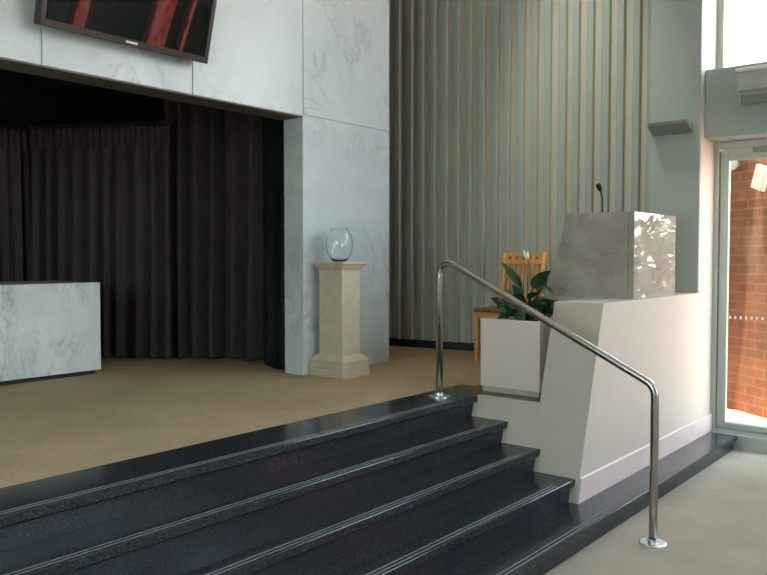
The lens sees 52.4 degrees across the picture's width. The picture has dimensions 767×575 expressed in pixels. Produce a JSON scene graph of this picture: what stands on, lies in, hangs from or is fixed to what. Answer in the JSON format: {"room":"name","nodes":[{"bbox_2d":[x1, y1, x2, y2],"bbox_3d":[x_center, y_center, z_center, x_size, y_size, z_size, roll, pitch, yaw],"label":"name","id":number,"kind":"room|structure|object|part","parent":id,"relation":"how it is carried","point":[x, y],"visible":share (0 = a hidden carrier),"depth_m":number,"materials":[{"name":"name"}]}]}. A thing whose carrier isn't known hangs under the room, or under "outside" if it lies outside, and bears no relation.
{"room":"house of worship","nodes":[
{"label":"house of worship","id":0,"kind":"room"},
{"bbox_2d":[0,84,163,189],"bbox_3d":[-4.863,-0.503,5.486,0.086,2.549,8.170,2,3,39],"label":"wall","id":1,"kind":"structure","parent":0,"point":[19,106],"depth_m":7.47,"materials":[{"name":"black"}]},
{"bbox_2d":[0,69,163,111],"bbox_3d":[-3.798,-1.785,4.557,2.846,0.086,8.170,2,3,39],"label":"ceiling","id":2,"kind":"structure","parent":0,"point":[10,78],"depth_m":7.33,"materials":[{"name":"black"}]},
{"bbox_2d":[0,120,176,130],"bbox_3d":[-4.298,-1.392,5.686,5.367,0.030,1.183,-2,3,-36],"label":"rail","id":3,"kind":"object","parent":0,"point":[171,122],"depth_m":6.91,"materials":[{"name":"black metal"}]},
{"bbox_2d":[0,127,31,281],"bbox_3d":[-4.694,-0.339,5.437,0.214,2.050,4.520,2,3,39],"label":"curtain","id":4,"kind":"object","parent":3,"relation":"hanging from","point":[15,192],"visible":0.69,"depth_m":7.06,"materials":[{"name":"grey fabric"}]},
{"bbox_2d":[29,124,171,358],"bbox_3d":[-2.531,-0.401,6.967,1.368,2.055,0.175,0,2,9],"label":"curtain","id":5,"kind":"object","parent":3,"relation":"hanging from","point":[100,196],"visible":0.84,"depth_m":6.93,"materials":[{"name":"grey fabric"}]},
{"bbox_2d":[164,99,263,360],"bbox_3d":[-1.463,-0.570,6.825,1.040,2.403,0.212,1,2,19],"label":"curtain","id":6,"kind":"object","parent":3,"relation":"hanging from","point":[216,216],"visible":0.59,"depth_m":6.82,"materials":[{"name":"grey fabric"}]},
{"bbox_2d":[0,0,388,374],"bbox_3d":[-2.617,-1.933,3.556,0.206,5.387,8.136,2,3,39],"label":"wall","id":7,"kind":"structure","parent":0,"point":[325,63],"depth_m":5.97,"materials":[{"name":"stone"}]},
{"bbox_2d":[34,0,216,63],"bbox_3d":[-1.467,-1.750,4.577,0.280,0.648,1.111,2,3,39],"label":"television","id":8,"kind":"object","parent":7,"relation":"attached to","point":[182,29],"visible":1,"depth_m":4.63,"materials":[{"name":"black plastic"}]},
{"bbox_2d":[0,57,301,119],"bbox_3d":[-2.954,-1.179,3.193,0.220,0.010,7.102,2,3,39],"label":"trim","id":9,"kind":"structure","parent":7,"relation":"attached to","point":[6,64],"depth_m":4.86,"materials":[{"name":"grey"}]},
{"bbox_2d":[262,117,284,368],"bbox_3d":[-0.880,-0.539,6.256,0.030,2.386,0.379,-2,3,-39],"label":"curtain","id":10,"kind":"object","parent":7,"relation":"hanging from","point":[272,129],"visible":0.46,"depth_m":6.27,"materials":[{"name":"fabric"}]},
{"bbox_2d":[0,345,480,487],"bbox_3d":[-2.695,0.767,4.751,4.601,0.103,9.718,2,3,39],"label":"floor","id":11,"kind":"structure","parent":0,"point":[130,408],"depth_m":4.83,"materials":[{"name":"carpet"}]},
{"bbox_2d":[0,280,100,385],"bbox_3d":[-3.398,0.347,5.133,0.774,0.706,2.901,2,3,39],"label":"catafalque","id":12,"kind":"object","parent":11,"relation":"on","point":[49,329],"visible":1,"depth_m":5.69,"materials":[{"name":"stone"}]},
{"bbox_2d":[310,261,369,378],"bbox_3d":[-0.336,0.235,5.965,0.347,0.865,0.302,2,3,39],"label":"pedestal","id":13,"kind":"object","parent":11,"relation":"on","point":[340,357],"visible":1,"depth_m":5.88,"materials":[{"name":"stone"}]},
{"bbox_2d":[326,228,352,261],"bbox_3d":[-0.336,-0.324,5.944,0.209,0.253,0.209,2,3,39],"label":"vase","id":14,"kind":"object","parent":13,"relation":"on","point":[339,241],"visible":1,"depth_m":5.87,"materials":[{"name":"clear glass"}]},
{"bbox_2d":[473,252,547,360],"bbox_3d":[1.110,0.165,6.806,0.474,0.943,0.501,2,3,39],"label":"chair","id":15,"kind":"object","parent":11,"relation":"on","point":[480,312],"visible":0.45,"depth_m":6.87,"materials":[{"name":"brown wood"}]},
{"bbox_3d":[0.814,0.425,6.786,0.038,0.421,0.038,2,3,39],"label":"leg","id":16,"kind":"part","parent":15,"relation":"part of","materials":[{"name":"brown wood"}]},
{"bbox_3d":[1.089,0.242,6.783,0.447,0.064,0.401,2,3,39],"label":"seat frame","id":17,"kind":"part","parent":15,"relation":"part of","materials":[{"name":"brown wood"}]},
{"bbox_3d":[1.078,0.193,6.767,0.474,0.034,0.399,2,3,39],"label":"seat","id":18,"kind":"part","parent":15,"relation":"part of","materials":[{"name":"brown wood"}]},
{"bbox_3d":[1.085,0.154,7.082,0.042,0.943,0.106,2,3,39],"label":"leg","id":19,"kind":"part","parent":15,"relation":"part of","materials":[{"name":"brown wood"}]},
{"bbox_3d":[1.256,-0.258,6.959,0.451,0.105,0.037,2,3,40],"label":"rail","id":20,"kind":"part","parent":15,"relation":"part of","materials":[{"name":"brown wood"}]},
{"bbox_3d":[1.389,0.165,6.823,0.042,0.943,0.105,2,3,39],"label":"leg","id":21,"kind":"part","parent":15,"relation":"part of","materials":[{"name":"brown wood"}]},
{"bbox_2d":[389,338,480,351],"bbox_3d":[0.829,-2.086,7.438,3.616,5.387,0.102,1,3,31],"label":"baseboard","id":22,"kind":"structure","parent":0,"point":[449,345],"depth_m":7.71,"materials":[{"name":"grey wood"}]},
{"bbox_2d":[389,0,651,343],"bbox_3d":[0.747,-2.126,7.424,3.732,5.305,0.124,1,3,31],"label":"wall","id":23,"kind":"structure","parent":0,"point":[507,117],"depth_m":7.22,"materials":[{"name":"paint"}]},
{"bbox_2d":[472,292,711,503],"bbox_3d":[1.581,0.628,5.659,0.795,1.136,2.460,2,3,39],"label":"wall","id":24,"kind":"structure","parent":0,"point":[590,414],"depth_m":4.89,"materials":[{"name":"paint"}]},
{"bbox_2d":[548,211,675,298],"bbox_3d":[1.665,-0.233,5.664,0.628,0.583,0.787,2,3,39],"label":"lectern","id":25,"kind":"object","parent":24,"relation":"on","point":[626,254],"visible":0.99,"depth_m":5.36,"materials":[{"name":"stone"}]},
{"bbox_3d":[1.412,-0.222,5.388,0.588,0.583,0.039,2,3,39],"label":"panel","id":26,"kind":"part","parent":25,"relation":"part of","materials":[{"name":"stone"}]},
{"bbox_2d":[596,183,602,211],"bbox_3d":[1.586,-0.592,5.685,0.081,0.335,0.060,2,3,39],"label":"microphone","id":27,"kind":"object","parent":25,"relation":"on","point":[598,186],"visible":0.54,"depth_m":5.67,"materials":[{"name":"black plastic"}]},
{"bbox_3d":[1.893,-0.225,5.477,0.039,0.583,0.786,2,3,39],"label":"panel","id":28,"kind":"part","parent":25,"relation":"part of","materials":[{"name":"stone"}]},
{"bbox_2d":[576,413,711,503],"bbox_3d":[1.893,1.135,5.421,0.014,0.140,2.460,2,3,39],"label":"baseboard","id":29,"kind":"structure","parent":24,"relation":"attached to","point":[593,483],"depth_m":5.11,"materials":[{"name":"paint"}]},
{"bbox_2d":[544,450,766,574],"bbox_3d":[2.377,1.581,0.467,6.680,0.129,9.512,2,3,39],"label":"floor","id":30,"kind":"structure","parent":0,"point":[714,522],"depth_m":4.31,"materials":[{"name":"carpet"}]},
{"bbox_2d":[428,259,666,547],"bbox_3d":[0.902,0.595,4.593,1.543,1.518,0.141,2,3,39],"label":"handrail","id":31,"kind":"object","parent":30,"relation":"on","point":[652,541],"visible":1,"depth_m":4.39,"materials":[{"name":"silver metal"}]},
{"bbox_2d":[649,0,702,292],"bbox_3d":[2.292,-2.344,6.094,0.394,4.766,0.018,2,3,39],"label":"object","id":32,"kind":"structure","parent":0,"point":[676,25],"depth_m":6.11,"materials":[{"name":"grey paint"}]},
{"bbox_2d":[647,119,692,135],"bbox_3d":[2.233,-1.242,6.084,0.310,0.086,0.139,2,3,39],"label":"wall light","id":33,"kind":"object","parent":32,"relation":"attached to","point":[677,126],"visible":1,"depth_m":6.06,"materials":[{"name":"grey metal"}]},
{"bbox_2d":[698,0,717,409],"bbox_3d":[2.447,-1.723,6.303,0.396,6.023,0.463,2,3,39],"label":"pier","id":34,"kind":"object","parent":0,"point":[709,30],"visible":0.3,"depth_m":6.14,"materials":[{"name":"paint"}]},
{"bbox_2d":[705,61,766,141],"bbox_3d":[5.240,-1.346,4.053,6.793,0.529,0.370,2,3,39],"label":"beam","id":35,"kind":"structure","parent":0,"point":[726,119],"depth_m":5.96,"materials":[{"name":"grey paint"}]},
{"bbox_2d":[735,64,766,104],"bbox_3d":[2.997,-1.488,5.537,0.899,0.275,0.185,2,3,39],"label":"air conditioner","id":36,"kind":"object","parent":35,"relation":"attached to","point":[751,80],"visible":1,"depth_m":5.70,"materials":[{"name":"grey plastic"}]},
{"bbox_2d":[723,148,766,418],"bbox_3d":[3.028,-0.391,9.059,0.215,2.967,4.472,-1,2,-14],"label":"brick wall","id":37,"kind":"structure","parent":0,"point":[747,338],"depth_m":7.22,"materials":[{"name":"brick"}]},
{"bbox_2d":[731,161,740,169],"bbox_3d":[3.264,-1.152,7.287,0.124,0.114,0.137,2,3,39],"label":"wall lamp","id":38,"kind":"object","parent":37,"relation":"attached to","point":[734,164],"visible":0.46,"depth_m":7.24,"materials":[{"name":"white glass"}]},
{"bbox_2d":[750,164,766,191],"bbox_3d":[3.376,-0.974,6.933,0.107,0.247,0.206,-1,2,-14],"label":"light","id":39,"kind":"object","parent":37,"relation":"attached to","point":[759,181],"visible":1,"depth_m":6.90,"materials":[{"name":"beige"}]},
{"bbox_3d":[-2.330,1.427,4.421,5.618,0.127,9.632,2,3,39],"label":"floor slab","id":40,"kind":"structure","parent":0,"visible":0},
{"bbox_2d":[0,384,736,574],"bbox_3d":[-0.710,1.102,2.961,1.328,0.634,9.443,2,3,39],"label":"staircase","id":41,"kind":"structure","parent":40,"relation":"on","point":[418,484],"depth_m":3.58,"materials":[{"name":"black stone"}]},
{"bbox_2d":[481,250,556,397],"bbox_3d":[0.993,0.219,5.265,0.502,0.952,0.459,2,3,39],"label":"potted plant","id":42,"kind":"object","parent":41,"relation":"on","point":[514,347],"visible":0.69,"depth_m":5.14,"materials":[{"name":"leaf"},{"name":"soil"},{"name":"white ceramic"}]},
{"bbox_3d":[0.967,0.434,5.287,0.446,0.455,0.447,2,3,39],"label":"planter","id":43,"kind":"part","parent":42,"relation":"part of","materials":[{"name":"white ceramic"}]},
{"bbox_3d":[0.972,0.042,5.275,0.017,0.456,0.009,0,2,9],"label":"flower stem","id":44,"kind":"part","parent":42,"relation":"part of","materials":[{"name":"green plant"}]},
{"bbox_3d":[5.363,-1.639,4.124,6.879,6.020,0.120,2,3,39],"label":"wall","id":45,"kind":"structure","parent":0,"visible":0},
{"bbox_2d":[716,0,726,68],"bbox_3d":[5.219,-2.541,4.185,6.536,1.849,0.069,2,3,39],"label":"window","id":46,"kind":"structure","parent":45,"relation":"in","point":[722,4],"depth_m":6.24,"materials":[{"name":"white glass"}]},
{"bbox_2d":[710,138,766,453],"bbox_3d":[3.135,0.072,5.984,1.160,2.454,0.154,2,3,39],"label":"door","id":47,"kind":"structure","parent":45,"relation":"in","point":[750,438],"depth_m":6.29,"materials":[{"name":"silver metal"}]},
{"label":"outside","id":48,"kind":"structure","parent":0,"visible":0},
{"bbox_2d":[726,408,766,426],"bbox_3d":[1.105,1.359,4.484,103.200,0.172,103.200,2,3,39],"label":"ground","id":49,"kind":"structure","parent":48,"point":[735,416],"depth_m":7.00,"materials":[{"name":"white concrete"}]}
]}

